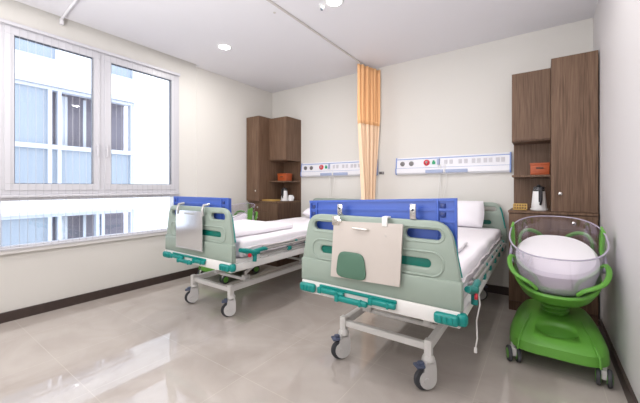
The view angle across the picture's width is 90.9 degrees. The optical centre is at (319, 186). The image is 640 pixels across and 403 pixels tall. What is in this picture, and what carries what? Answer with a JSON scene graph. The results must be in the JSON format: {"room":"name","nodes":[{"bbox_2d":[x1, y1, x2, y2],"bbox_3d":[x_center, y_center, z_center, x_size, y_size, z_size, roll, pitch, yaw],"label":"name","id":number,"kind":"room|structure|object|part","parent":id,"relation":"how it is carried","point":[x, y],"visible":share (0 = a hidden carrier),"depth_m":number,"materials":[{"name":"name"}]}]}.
{"room":"hospital room","nodes":[
{"label":"hospital room","id":0,"kind":"room"},
{"bbox_2d":[0,0,195,312],"bbox_3d":[-2.718,-0.305,2.929,0.220,2.950,6.250,0,0,35],"label":"wall","id":1,"kind":"structure","parent":0,"point":[27,279],"depth_m":3.27,"materials":[{"name":"white paint"}]},
{"bbox_2d":[0,232,166,254],"bbox_3d":[-2.267,0.568,3.352,0.030,0.035,1.700,0,0,35],"label":"trim","id":2,"kind":"structure","parent":1,"relation":"attached to","point":[159,233],"depth_m":3.12,"materials":[{"name":"white"}]},
{"bbox_2d":[0,23,178,248],"bbox_3d":[-2.292,-0.445,3.369,0.108,1.990,1.640,0,0,35],"label":"window","id":3,"kind":"structure","parent":1,"relation":"in","point":[101,62],"depth_m":3.16,"materials":[{"name":"grey"}]},
{"bbox_3d":[-2.538,-0.680,3.030,0.069,1.430,0.722,0,0,35],"label":"sash","id":4,"kind":"part","parent":3,"relation":"part of","materials":[{"name":"grey plastic"}]},
{"bbox_2d":[0,18,179,250],"bbox_3d":[-2.260,-0.443,3.347,0.042,1.985,1.640,0,0,35],"label":"window frame","id":5,"kind":"structure","parent":3,"relation":"attached to","point":[4,21],"depth_m":3.23,"materials":[{"name":"white painted metal"}]},
{"bbox_3d":[-2.308,-0.380,3.276,0.026,0.140,0.024,0,0,35],"label":"handle","id":6,"kind":"part","parent":3,"relation":"part of","materials":[{"name":"grey"}]},
{"bbox_3d":[-2.259,-0.380,3.346,0.026,0.140,0.024,0,0,35],"label":"handle","id":7,"kind":"part","parent":3,"relation":"part of","materials":[{"name":"grey metal"}]},
{"bbox_3d":[-2.076,-0.680,3.683,0.069,1.430,0.798,0,0,35],"label":"sash","id":8,"kind":"part","parent":3,"relation":"part of","materials":[{"name":"grey"}]},
{"bbox_2d":[0,267,200,323],"bbox_3d":[-2.621,1.127,2.861,0.018,0.085,6.250,0,0,35],"label":"baseboard","id":9,"kind":"structure","parent":1,"relation":"attached to","point":[16,314],"depth_m":3.21,"materials":[{"name":"brown wood"}]},
{"bbox_2d":[196,67,271,267],"bbox_3d":[-1.241,-0.220,4.824,0.007,2.780,1.450,0,0,35],"label":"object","id":10,"kind":"structure","parent":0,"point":[224,105],"depth_m":4.60,"materials":[{"name":"white paint"}]},
{"bbox_2d":[15,0,597,92],"bbox_3d":[-0.956,-1.735,1.685,4.694,0.250,6.650,0,0,35],"label":"ceiling","id":11,"kind":"structure","parent":0,"point":[271,52],"depth_m":3.19,"materials":[{"name":"white paint"}]},
{"bbox_2d":[59,0,77,25],"bbox_3d":[-1.787,-1.580,2.463,1.804,0.060,0.036,0,0,39],"label":"track","id":12,"kind":"object","parent":11,"relation":"attached to","point":[61,20],"visible":1,"depth_m":2.88,"materials":[{"name":"white metal"}]},
{"bbox_2d":[217,44,231,49],"bbox_3d":[-1.098,-1.607,3.628,0.164,0.007,0.164,0,0,35],"label":"recessed light","id":13,"kind":"object","parent":11,"relation":"in","point":[220,46],"visible":1,"depth_m":3.62,"materials":[{"name":"white plastic"}]},
{"bbox_2d":[219,45,229,49],"bbox_3d":[-1.098,-1.608,3.628,0.124,0.002,0.124,0,0,35],"label":"diffuser","id":14,"kind":"object","parent":13,"relation":"attached to","point":[223,47],"depth_m":3.64,"materials":[{"name":"white plastic"}]},
{"bbox_2d":[267,0,364,64],"bbox_3d":[-0.777,-1.595,2.229,0.040,0.030,5.145,0,0,35],"label":"track","id":15,"kind":"object","parent":11,"relation":"attached to","point":[270,1],"visible":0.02,"depth_m":3.19,"materials":[{"name":"silver metal"}]},
{"bbox_2d":[357,64,379,199],"bbox_3d":[0.635,-0.381,4.125,0.394,2.403,0.082,0,0,-39],"label":"privacy curtain","id":16,"kind":"object","parent":15,"relation":"hanging from","point":[368,79],"visible":0.76,"depth_m":4.09,"materials":[{"name":"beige fabric"}]},
{"bbox_3d":[0.636,0.005,4.126,0.371,1.630,0.081,0,0,-40],"label":"curtain panel","id":17,"kind":"part","parent":16,"relation":"part of","materials":[{"name":"beige fabric"}]},
{"bbox_2d":[319,3,324,10],"bbox_3d":[0.017,-1.587,2.798,0.060,0.045,0.060,0,0,35],"label":"ceiling sensor","id":18,"kind":"object","parent":11,"relation":"attached to","point":[321,6],"visible":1,"depth_m":2.78,"materials":[{"name":"white plastic"}]},
{"bbox_2d":[325,0,343,6],"bbox_3d":[0.124,-1.607,2.741,0.164,0.007,0.164,0,0,35],"label":"recessed light","id":19,"kind":"object","parent":11,"relation":"in","point":[331,3],"visible":1,"depth_m":2.76,"materials":[{"name":"white plastic"}]},
{"bbox_2d":[327,0,340,5],"bbox_3d":[0.124,-1.608,2.741,0.124,0.002,0.124,0,0,35],"label":"diffuser","id":20,"kind":"object","parent":19,"relation":"attached to","point":[329,2],"depth_m":2.76,"materials":[{"name":"white plastic"}]},
{"bbox_2d":[0,261,627,402],"bbox_3d":[-0.956,1.220,1.685,4.694,0.100,6.650,0,0,35],"label":"floor","id":21,"kind":"structure","parent":0,"point":[149,344],"depth_m":2.16,"materials":[{"name":"tile"}]},
{"bbox_2d":[197,203,259,283],"bbox_3d":[-1.176,0.698,4.178,0.576,0.943,0.776,0,0,35],"label":"baby bassinet","id":22,"kind":"object","parent":21,"relation":"on","point":[249,215],"visible":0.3,"depth_m":4.12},
{"bbox_3d":[-1.164,0.535,4.194,0.470,0.317,0.625,0,0,35],"label":"mattress","id":23,"kind":"part","parent":22,"relation":"part of","materials":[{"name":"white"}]},
{"bbox_3d":[-0.885,0.419,4.339,0.054,0.168,0.239,0,0,-14],"label":"grab handle","id":24,"kind":"part","parent":22,"relation":"part of","materials":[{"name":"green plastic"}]},
{"bbox_2d":[163,198,359,316],"bbox_3d":[-0.415,0.670,3.636,1.054,1.000,2.393,0,0,35],"label":"hospital bed","id":25,"kind":"object","parent":21,"relation":"on","point":[219,239],"visible":0.48,"depth_m":2.77,"materials":[{"name":"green plastic"}]},
{"bbox_3d":[-1.282,0.628,2.829,0.185,0.038,0.038,0,0,35],"label":"crank handle","id":26,"kind":"part","parent":25,"relation":"part of","materials":[{"name":"teal plastic"}]},
{"bbox_3d":[-1.172,0.646,2.729,0.210,0.038,0.038,0,0,35],"label":"crank handle","id":27,"kind":"part","parent":25,"relation":"part of","materials":[{"name":"teal plastic"}]},
{"bbox_2d":[175,202,209,251],"bbox_3d":[-1.107,0.338,2.717,0.421,0.401,0.070,0,0,35],"label":"board","id":28,"kind":"object","parent":25,"relation":"hanging from","point":[189,224],"visible":1,"depth_m":2.70,"materials":[{"name":"silver metal"}]},
{"bbox_3d":[-1.129,0.367,2.712,0.390,0.325,0.008,0,0,35],"label":"panel","id":29,"kind":"part","parent":28,"relation":"part of","materials":[{"name":"silver metal"}]},
{"bbox_3d":[-1.068,0.325,2.713,0.808,0.253,0.012,0,0,35],"label":"moulding","id":30,"kind":"part","parent":25,"relation":"part of","materials":[{"name":"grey plastic"}]},
{"bbox_3d":[-1.015,0.628,2.640,0.160,0.038,0.038,0,0,35],"label":"crank handle","id":31,"kind":"part","parent":25,"relation":"part of","materials":[{"name":"teal plastic"}]},
{"bbox_3d":[-1.067,0.522,2.714,0.962,0.141,0.022,0,0,35],"label":"panel","id":32,"kind":"part","parent":25,"relation":"part of","materials":[{"name":"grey plastic"}]},
{"bbox_3d":[-1.060,0.631,2.724,0.948,0.078,0.052,0,0,35],"label":"rail","id":33,"kind":"part","parent":25,"relation":"part of","materials":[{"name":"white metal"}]},
{"bbox_3d":[-1.058,0.383,2.727,0.964,0.425,0.034,0,0,35],"label":"footboard","id":34,"kind":"part","parent":25,"relation":"part of","materials":[{"name":"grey plastic"}]},
{"bbox_2d":[173,196,230,219],"bbox_3d":[-1.063,0.337,2.797,0.810,0.491,0.036,0,0,35],"label":"board","id":35,"kind":"object","parent":25,"relation":"on","point":[189,201],"visible":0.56,"depth_m":2.71,"materials":[{"name":"blue plastic"}]},
{"bbox_3d":[-0.761,0.920,3.892,0.038,0.050,1.800,0,0,35],"label":"rail","id":36,"kind":"part","parent":25,"relation":"part of","materials":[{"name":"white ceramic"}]},
{"bbox_3d":[-0.684,0.329,2.484,0.064,0.222,0.014,0,0,35],"label":"edge trim","id":37,"kind":"part","parent":25,"relation":"part of","materials":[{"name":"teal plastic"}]},
{"bbox_3d":[-0.542,0.550,2.591,0.048,0.134,0.297,0,0,35],"label":"release lever","id":38,"kind":"part","parent":25,"relation":"part of","materials":[{"name":"teal plastic"}]},
{"bbox_3d":[-0.296,0.920,3.563,0.038,0.050,1.800,0,0,35],"label":"rail","id":39,"kind":"part","parent":25,"relation":"part of","materials":[{"name":"white metal"}]},
{"bbox_3d":[-0.038,0.642,3.381,0.036,0.056,2.200,0,0,35],"label":"frame","id":40,"kind":"part","parent":25,"relation":"part of","materials":[{"name":"white metal"}]},
{"bbox_2d":[235,216,309,256],"bbox_3d":[-0.399,0.508,3.660,0.904,0.149,2.080,0,0,35],"label":"mattress","id":41,"kind":"object","parent":25,"relation":"on","point":[300,224],"visible":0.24,"depth_m":2.95,"materials":[{"name":"white fabric"}]},
{"bbox_2d":[234,219,292,236],"bbox_3d":[-0.809,0.406,3.179,0.757,0.052,0.780,0,0,35],"label":"folded blanket","id":42,"kind":"object","parent":41,"relation":"on","point":[244,227],"visible":0.65,"depth_m":3.07,"materials":[{"name":"white fabric"}]},
{"bbox_2d":[303,208,309,216],"bbox_3d":[0.088,0.351,4.350,0.660,0.168,0.288,0,0,35],"label":"pillow","id":43,"kind":"object","parent":41,"relation":"on","point":[306,212],"visible":0.06,"depth_m":4.38,"materials":[{"name":"white fabric"}]},
{"bbox_3d":[-0.051,0.544,3.311,0.033,0.077,1.550,0,0,35],"label":"rail","id":44,"kind":"part","parent":25,"relation":"part of","materials":[{"name":"grey metal"}]},
{"bbox_3d":[0.238,0.383,4.561,0.964,0.425,0.034,0,0,35],"label":"headboard","id":45,"kind":"part","parent":25,"relation":"part of","materials":[{"name":"green plastic"}]},
{"bbox_2d":[248,200,300,266],"bbox_3d":[-0.727,0.695,4.991,0.625,0.950,0.585,0,0,35],"label":"base cabinet","id":46,"kind":"object","parent":21,"relation":"on","point":[267,210],"visible":0.38,"depth_m":4.76,"materials":[{"name":"brown wood"}]},
{"bbox_3d":[-0.936,0.314,4.828,0.454,0.128,0.018,0,0,35],"label":"drawer","id":47,"kind":"part","parent":46,"relation":"part of","materials":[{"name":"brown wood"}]},
{"bbox_3d":[-0.936,0.470,4.828,0.454,0.176,0.018,0,0,35],"label":"drawer","id":48,"kind":"part","parent":46,"relation":"part of","materials":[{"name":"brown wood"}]},
{"bbox_3d":[-0.684,0.664,4.650,0.155,0.828,0.018,0,0,35],"label":"door","id":49,"kind":"part","parent":46,"relation":"part of","materials":[{"name":"brown wood"}]},
{"bbox_2d":[248,200,300,202],"bbox_3d":[-0.719,0.231,5.001,0.625,0.022,0.559,0,0,35],"label":"countertop","id":50,"kind":"structure","parent":46,"relation":"on","point":[294,200],"depth_m":4.76,"materials":[{"name":"brown wood"}]},
{"bbox_2d":[262,199,279,200],"bbox_3d":[-0.746,0.207,4.812,0.248,0.024,0.154,0,0,35],"label":"tray","id":51,"kind":"object","parent":50,"relation":"on","point":[262,199],"visible":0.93,"depth_m":4.81,"materials":[{"name":"gold metal"}]},
{"bbox_2d":[280,187,287,200],"bbox_3d":[-0.563,0.112,4.945,0.138,0.215,0.127,0,0,-27],"label":"electric kettle","id":52,"kind":"object","parent":50,"relation":"on","point":[284,196],"visible":0.97,"depth_m":4.90,"materials":[{"name":"white plastic"}]},
{"bbox_2d":[269,162,300,199],"bbox_3d":[-0.550,-0.091,5.004,0.351,0.620,0.360,0,0,35],"label":"open shelf","id":53,"kind":"object","parent":50,"relation":"on","point":[293,187],"visible":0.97,"depth_m":5.11,"materials":[{"name":"brown wood"}]},
{"bbox_2d":[277,173,291,180],"bbox_3d":[-0.558,-0.150,4.982,0.186,0.115,0.150,0,0,35],"label":"storage box","id":54,"kind":"object","parent":53,"relation":"on","point":[282,176],"visible":1,"depth_m":4.92,"materials":[{"name":"orange plastic"}]},
{"bbox_3d":[-0.451,-0.091,5.143,0.351,0.620,0.018,0,0,35],"label":"panel","id":55,"kind":"part","parent":53,"relation":"part of","materials":[{"name":"brown wood"}]},
{"bbox_2d":[288,195,293,200],"bbox_3d":[-0.453,0.174,4.911,0.094,0.090,0.094,0,0,-10],"label":"cup","id":56,"kind":"object","parent":50,"relation":"on","point":[290,197],"visible":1,"depth_m":4.88,"materials":[{"name":"white ceramic"}]},
{"bbox_2d":[300,202,506,389],"bbox_3d":[0.930,0.670,2.686,1.054,1.000,2.393,0,0,35],"label":"hospital bed","id":57,"kind":"object","parent":21,"relation":"on","point":[431,289],"visible":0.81,"depth_m":1.75,"materials":[{"name":"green plastic"}]},
{"bbox_3d":[0.063,0.628,1.879,0.185,0.038,0.038,0,0,35],"label":"crank handle","id":58,"kind":"part","parent":57,"relation":"part of","materials":[{"name":"teal plastic"}]},
{"bbox_2d":[337,204,344,214],"bbox_3d":[0.124,0.136,1.883,0.034,0.065,0.038,0,0,35],"label":"metal clip","id":59,"kind":"object","parent":57,"relation":"attached to","point":[339,206],"visible":1,"depth_m":1.87,"materials":[{"name":"silver metal"}]},
{"bbox_3d":[0.173,0.646,1.779,0.210,0.038,0.038,0,0,35],"label":"crank handle","id":60,"kind":"part","parent":57,"relation":"part of","materials":[{"name":"teal plastic"}]},
{"bbox_3d":[0.674,0.920,2.878,0.038,0.050,1.800,0,0,35],"label":"rail","id":61,"kind":"part","parent":57,"relation":"part of","materials":[{"name":"white metal"}]},
{"bbox_2d":[331,216,402,286],"bbox_3d":[0.250,0.343,1.745,0.439,0.370,0.067,0,0,35],"label":"board","id":62,"kind":"object","parent":57,"relation":"hanging from","point":[370,252],"visible":1,"depth_m":1.72,"materials":[{"name":"beige plastic"}]},
{"bbox_3d":[0.220,0.232,1.738,0.106,0.016,0.021,0,0,35],"label":"handle","id":63,"kind":"part","parent":62,"relation":"part of","materials":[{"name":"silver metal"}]},
{"bbox_3d":[0.278,0.325,1.763,0.808,0.253,0.012,0,0,35],"label":"moulding","id":64,"kind":"part","parent":57,"relation":"part of","materials":[{"name":"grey plastic"}]},
{"bbox_3d":[0.286,0.631,1.774,0.948,0.078,0.052,0,0,35],"label":"rail","id":65,"kind":"part","parent":57,"relation":"part of","materials":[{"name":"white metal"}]},
{"bbox_3d":[0.278,0.522,1.764,0.962,0.141,0.022,0,0,35],"label":"panel","id":66,"kind":"part","parent":57,"relation":"part of","materials":[{"name":"grey plastic"}]},
{"bbox_3d":[0.330,0.628,1.690,0.160,0.038,0.038,0,0,35],"label":"crank handle","id":67,"kind":"part","parent":57,"relation":"part of","materials":[{"name":"teal plastic"}]},
{"bbox_2d":[310,198,457,250],"bbox_3d":[0.313,0.319,1.826,0.910,0.526,0.036,0,0,35],"label":"board","id":68,"kind":"object","parent":57,"relation":"on","point":[443,210],"visible":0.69,"depth_m":1.71,"materials":[{"name":"blue plastic"}]},
{"bbox_3d":[0.287,0.383,1.777,0.964,0.425,0.034,0,0,35],"label":"footboard","id":69,"kind":"part","parent":57,"relation":"part of","materials":[{"name":"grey plastic"}]},
{"bbox_2d":[410,204,417,219],"bbox_3d":[0.483,0.128,1.629,0.034,0.080,0.038,0,0,35],"label":"metal clip","id":70,"kind":"object","parent":57,"relation":"attached to","point":[412,206],"visible":1,"depth_m":1.61,"materials":[{"name":"silver metal"}]},
{"bbox_3d":[1.139,0.920,2.550,0.038,0.050,1.800,0,0,35],"label":"rail","id":71,"kind":"part","parent":57,"relation":"part of","materials":[{"name":"white metal"}]},
{"bbox_3d":[0.661,0.329,1.534,0.064,0.222,0.014,0,0,35],"label":"edge trim","id":72,"kind":"part","parent":57,"relation":"part of","materials":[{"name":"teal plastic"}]},
{"bbox_3d":[0.803,0.550,1.641,0.048,0.134,0.297,0,0,35],"label":"release lever","id":73,"kind":"part","parent":57,"relation":"part of","materials":[{"name":"teal plastic"}]},
{"bbox_3d":[0.849,0.732,1.704,0.048,0.325,0.024,0,0,-45],"label":"hanging cord","id":74,"kind":"part","parent":57,"relation":"part of","materials":[{"name":"white plastic"}]},
{"bbox_2d":[458,226,501,287],"bbox_3d":[0.947,0.508,2.710,0.904,0.149,2.080,0,0,35],"label":"mattress","id":75,"kind":"object","parent":57,"relation":"on","point":[481,242],"visible":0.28,"depth_m":2.39,"materials":[{"name":"white fabric"}]},
{"bbox_2d":[458,240,466,251],"bbox_3d":[0.559,0.418,2.231,0.772,0.028,0.810,0,0,35],"label":"folded blanket","id":76,"kind":"object","parent":75,"relation":"on","point":[461,244],"visible":0.04,"depth_m":2.22,"materials":[{"name":"white fabric"}]},
{"bbox_2d":[458,201,483,227],"bbox_3d":[1.458,0.290,3.503,0.660,0.280,0.191,0,0,35],"label":"pillow","id":77,"kind":"object","parent":75,"relation":"on","point":[470,213],"visible":0.41,"depth_m":3.33,"materials":[{"name":"white fabric"}]},
{"bbox_3d":[1.307,0.642,2.431,0.036,0.056,2.200,0,0,35],"label":"frame","id":78,"kind":"part","parent":57,"relation":"part of","materials":[{"name":"white metal"}]},
{"bbox_3d":[1.294,0.544,2.361,0.033,0.077,1.550,0,0,35],"label":"rail","id":79,"kind":"part","parent":57,"relation":"part of","materials":[{"name":"grey metal"}]},
{"bbox_3d":[1.583,0.383,3.611,0.964,0.425,0.034,0,0,35],"label":"headboard","id":80,"kind":"part","parent":57,"relation":"part of","materials":[{"name":"green plastic"}]},
{"bbox_3d":[1.937,0.329,3.341,0.064,0.222,0.014,0,0,35],"label":"edge trim","id":81,"kind":"part","parent":57,"relation":"part of","materials":[{"name":"teal plastic"}]},
{"bbox_2d":[508,208,598,325],"bbox_3d":[2.188,0.698,2.997,0.654,0.945,0.480,0,0,35],"label":"base cabinet","id":82,"kind":"object","parent":21,"relation":"on","point":[559,226],"visible":0.35,"depth_m":2.83,"materials":[{"name":"brown wood"}]},
{"bbox_3d":[1.941,0.666,2.925,0.319,0.823,0.018,0,0,35],"label":"door","id":83,"kind":"part","parent":82,"relation":"part of","materials":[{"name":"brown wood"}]},
{"bbox_2d":[508,208,598,215],"bbox_3d":[2.195,0.236,3.008,0.654,0.022,0.454,0,0,35],"label":"countertop","id":84,"kind":"structure","parent":82,"relation":"on","point":[511,210],"depth_m":2.84,"materials":[{"name":"brown wood"}]},
{"bbox_2d":[513,203,526,209],"bbox_3d":[1.960,0.195,3.084,0.113,0.058,0.106,0,0,35],"label":"rack","id":85,"kind":"object","parent":84,"relation":"on","point":[518,204],"visible":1,"depth_m":3.05,"materials":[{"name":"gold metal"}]},
{"bbox_2d":[512,143,550,208],"bbox_3d":[2.117,-0.108,3.160,0.312,0.665,0.295,0,0,35],"label":"open shelf","id":86,"kind":"object","parent":84,"relation":"on","point":[524,183],"visible":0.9,"depth_m":3.28,"materials":[{"name":"brown wood"}]},
{"bbox_2d":[530,162,549,174],"bbox_3d":[2.153,-0.173,3.086,0.159,0.115,0.140,0,0,35],"label":"storage box","id":87,"kind":"object","parent":86,"relation":"on","point":[535,168],"visible":0.93,"depth_m":3.03,"materials":[{"name":"orange plastic"}]},
{"bbox_3d":[2.154,-0.220,3.088,0.159,0.023,0.136,0,0,35],"label":"lid","id":88,"kind":"part","parent":87,"relation":"part of","materials":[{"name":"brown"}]},
{"bbox_2d":[530,185,547,210],"bbox_3d":[2.100,0.102,3.027,0.158,0.245,0.144,0,0,-27],"label":"electric kettle","id":89,"kind":"object","parent":84,"relation":"on","point":[539,203],"visible":1,"depth_m":2.99,"materials":[{"name":"white plastic"}]},
{"bbox_3d":[2.106,0.011,3.030,0.099,0.064,0.099,0,0,24],"label":"lid","id":90,"kind":"part","parent":89,"relation":"part of","materials":[{"name":"black plastic"}]},
{"bbox_3d":[2.075,0.091,2.961,0.019,0.170,0.066,0,0,24],"label":"handle","id":91,"kind":"part","parent":89,"relation":"part of","materials":[{"name":"black plastic"}]},
{"bbox_3d":[2.205,0.317,2.739,0.319,0.123,0.018,0,0,35],"label":"drawer","id":92,"kind":"part","parent":82,"relation":"part of","materials":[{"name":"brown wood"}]},
{"bbox_3d":[2.205,0.470,2.739,0.319,0.176,0.018,0,0,35],"label":"drawer","id":93,"kind":"part","parent":82,"relation":"part of","materials":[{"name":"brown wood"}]},
{"bbox_3d":[2.205,0.940,2.739,0.319,0.276,0.018,0,0,35],"label":"drawer","id":94,"kind":"part","parent":82,"relation":"part of","materials":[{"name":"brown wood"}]},
{"bbox_2d":[506,215,613,388],"bbox_3d":[1.653,0.698,2.216,0.576,0.943,0.776,0,0,35],"label":"baby bassinet","id":95,"kind":"object","parent":21,"relation":"on","point":[561,274],"visible":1,"depth_m":2.07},
{"bbox_3d":[1.370,0.582,2.184,0.119,0.185,0.296,0,0,5],"label":"grab handle","id":96,"kind":"part","parent":95,"relation":"part of","materials":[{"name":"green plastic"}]},
{"bbox_3d":[1.708,0.419,2.544,0.239,0.168,0.054,0,0,-6],"label":"grab handle","id":97,"kind":"part","parent":95,"relation":"part of","materials":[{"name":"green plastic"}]},
{"bbox_3d":[1.665,0.535,2.233,0.470,0.317,0.625,0,0,35],"label":"mattress","id":98,"kind":"part","parent":95,"relation":"part of","materials":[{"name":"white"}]},
{"bbox_2d":[509,215,609,261],"bbox_3d":[1.643,0.466,2.202,0.547,0.478,0.732,0,0,35],"label":"tub","id":99,"kind":"object","parent":95,"relation":"in","point":[539,248],"depth_m":2.25,"materials":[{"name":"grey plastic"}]},
{"bbox_3d":[1.944,0.419,2.378,0.054,0.168,0.239,0,0,-14],"label":"grab handle","id":100,"kind":"part","parent":95,"relation":"part of","materials":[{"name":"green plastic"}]},
{"bbox_3d":[1.718,0.582,1.939,0.296,0.185,0.119,0,0,-24],"label":"grab handle","id":101,"kind":"part","parent":95,"relation":"part of","materials":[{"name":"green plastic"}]},
{"bbox_2d":[272,18,592,286],"bbox_3d":[0.904,-0.220,4.319,4.694,2.780,0.200,0,0,35],"label":"wall","id":102,"kind":"structure","parent":0,"point":[455,102],"depth_m":3.85,"materials":[{"name":"white paint"}]},
{"bbox_2d":[247,116,283,200],"bbox_3d":[-0.879,-0.430,5.077,0.269,1.299,0.620,0,0,35],"label":"upper cabinet","id":103,"kind":"object","parent":102,"relation":"attached to","point":[260,170],"visible":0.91,"depth_m":4.87,"materials":[{"name":"brown wood"}]},
{"bbox_3d":[-1.035,-0.430,4.856,0.267,1.295,0.018,0,0,35],"label":"door","id":104,"kind":"part","parent":103,"relation":"part of","materials":[{"name":"brown wood"}]},
{"bbox_2d":[269,116,300,162],"bbox_3d":[-0.550,-0.735,5.004,0.351,0.666,0.360,0,0,35],"label":"upper cabinet","id":105,"kind":"object","parent":102,"relation":"attached to","point":[284,132],"visible":1,"depth_m":4.88,"materials":[{"name":"brown wood"}]},
{"bbox_3d":[-0.648,-0.740,4.864,0.349,0.652,0.018,0,0,35],"label":"door","id":106,"kind":"part","parent":105,"relation":"part of","materials":[{"name":"brown wood"}]},
{"bbox_2d":[300,159,377,197],"bbox_3d":[0.233,-0.039,4.629,1.300,0.668,0.068,0,0,35],"label":"panel","id":107,"kind":"object","parent":102,"relation":"attached to","point":[341,168],"visible":0.92,"depth_m":4.67,"materials":[{"name":"white plastic"}]},
{"bbox_3d":[0.091,-0.187,4.709,0.205,0.040,0.022,0,0,35],"label":"accessory rail","id":108,"kind":"part","parent":107,"relation":"part of","materials":[{"name":"blue"}]},
{"bbox_3d":[0.297,-0.187,4.564,0.240,0.040,0.022,0,0,35],"label":"accessory rail","id":109,"kind":"part","parent":107,"relation":"part of","materials":[{"name":"blue"}]},
{"bbox_2d":[395,152,511,197],"bbox_3d":[1.512,-0.039,3.726,1.284,0.668,0.068,0,0,35],"label":"panel","id":110,"kind":"object","parent":102,"relation":"attached to","point":[488,162],"visible":0.93,"depth_m":3.67,"materials":[{"name":"white"}]},
{"bbox_3d":[1.376,-0.187,3.801,0.205,0.040,0.022,0,0,35],"label":"accessory rail","id":111,"kind":"part","parent":110,"relation":"part of","materials":[{"name":"blue"}]},
{"bbox_3d":[1.583,-0.187,3.656,0.240,0.040,0.022,0,0,35],"label":"accessory rail","id":112,"kind":"part","parent":110,"relation":"part of","materials":[{"name":"blue"}]},
{"bbox_2d":[485,284,508,295],"bbox_3d":[0.881,1.127,4.204,2.890,0.085,0.016,0,0,35],"label":"baseboard","id":113,"kind":"structure","parent":102,"relation":"attached to","point":[496,289],"depth_m":3.44,"materials":[{"name":"brown wood"}]},
{"bbox_2d":[512,68,550,144],"bbox_3d":[2.117,-0.778,3.160,0.312,0.673,0.295,0,0,35],"label":"upper cabinet","id":114,"kind":"object","parent":102,"relation":"attached to","point":[531,91],"visible":0.99,"depth_m":3.04,"materials":[{"name":"brown wood"}]},
{"bbox_2d":[550,50,597,212],"bbox_3d":[2.329,-0.466,2.909,0.322,1.379,0.460,0,0,35],"label":"upper cabinet","id":115,"kind":"object","parent":102,"relation":"attached to","point":[574,78],"visible":0.98,"depth_m":2.74,"materials":[{"name":"brown wood"}]},
{"bbox_2d":[593,0,639,402],"bbox_3d":[0.879,-0.220,0.389,0.200,2.780,6.250,0,0,35],"label":"wall","id":116,"kind":"structure","parent":0,"point":[616,23],"depth_m":1.93,"materials":[{"name":"white paint"}]},
{"bbox_2d":[599,318,637,402],"bbox_3d":[0.647,1.127,0.247,0.016,0.085,5.750,0,0,35],"label":"baseboard","id":117,"kind":"structure","parent":116,"relation":"attached to","point":[630,396],"depth_m":1.92,"materials":[{"name":"brown wood"}]},
{"label":"outside","id":118,"kind":"structure","parent":0,"visible":0},
{"bbox_3d":[-6.479,4.420,8.248,11.900,0.100,34.000,0,0,35],"label":"ground","id":119,"kind":"structure","parent":118,"visible":0},
{"bbox_2d":[1,38,168,245],"bbox_3d":[-7.036,-1.730,6.193,0.760,12.200,26.000,0,0,35],"label":"neighbouring building","id":120,"kind":"structure","parent":119,"relation":"on","point":[35,59],"depth_m":7.60,"materials":[{"name":"white"}]},
{"bbox_3d":[-6.273,1.840,6.909,0.020,2.360,3.950,0,0,35],"label":"pane","id":121,"kind":"part","parent":120,"relation":"part of","materials":[{"name":"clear glass"}]},
{"bbox_3d":[-6.273,-3.270,6.909,0.020,0.820,0.750,0,0,35],"label":"pane","id":122,"kind":"part","parent":120,"relation":"part of","materials":[{"name":"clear glass"}]},
{"bbox_2d":[62,217,63,238],"bbox_3d":[-6.129,1.850,7.487,0.030,2.280,0.060,0,0,35],"label":"curtain","id":123,"kind":"object","parent":120,"relation":"hanging from","point":[62,217],"depth_m":7.49,"materials":[{"name":"white fabric"}]},
{"bbox_2d":[62,96,63,144],"bbox_3d":[-6.129,-1.020,7.487,0.030,2.260,0.060,0,0,35],"label":"curtain","id":124,"kind":"object","parent":120,"relation":"hanging from","point":[62,96],"depth_m":7.49,"materials":[{"name":"white fabric"}]},
{"bbox_2d":[64,216,66,238],"bbox_3d":[-6.088,1.850,7.544,0.030,2.280,0.060,0,0,35],"label":"curtain","id":125,"kind":"object","parent":120,"relation":"hanging from","point":[65,217],"depth_m":7.53,"materials":[{"name":"white fabric"}]},
{"bbox_2d":[64,97,66,145],"bbox_3d":[-6.088,-1.020,7.544,0.030,2.260,0.060,0,0,35],"label":"curtain","id":126,"kind":"object","parent":120,"relation":"hanging from","point":[65,98],"depth_m":7.53,"materials":[{"name":"white fabric"}]},
{"bbox_3d":[-6.273,-1.030,6.909,0.020,2.340,3.950,0,0,35],"label":"pane","id":127,"kind":"part","parent":120,"relation":"part of","materials":[{"name":"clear glass"}]},
{"bbox_2d":[83,215,85,236],"bbox_3d":[-5.869,1.850,7.854,0.030,2.280,0.060,0,0,35],"label":"curtain","id":128,"kind":"object","parent":120,"relation":"hanging from","point":[84,216],"depth_m":7.84,"materials":[{"name":"white fabric"}]},
{"bbox_2d":[83,100,85,146],"bbox_3d":[-5.869,-1.020,7.854,0.030,2.260,0.060,0,0,35],"label":"curtain","id":129,"kind":"object","parent":120,"relation":"hanging from","point":[84,102],"depth_m":7.84,"materials":[{"name":"white fabric"}]},
{"bbox_3d":[-5.336,-3.280,8.237,0.020,0.800,0.800,0,0,35],"label":"pane","id":130,"kind":"part","parent":120,"relation":"part of","materials":[{"name":"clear glass"}]}
]}

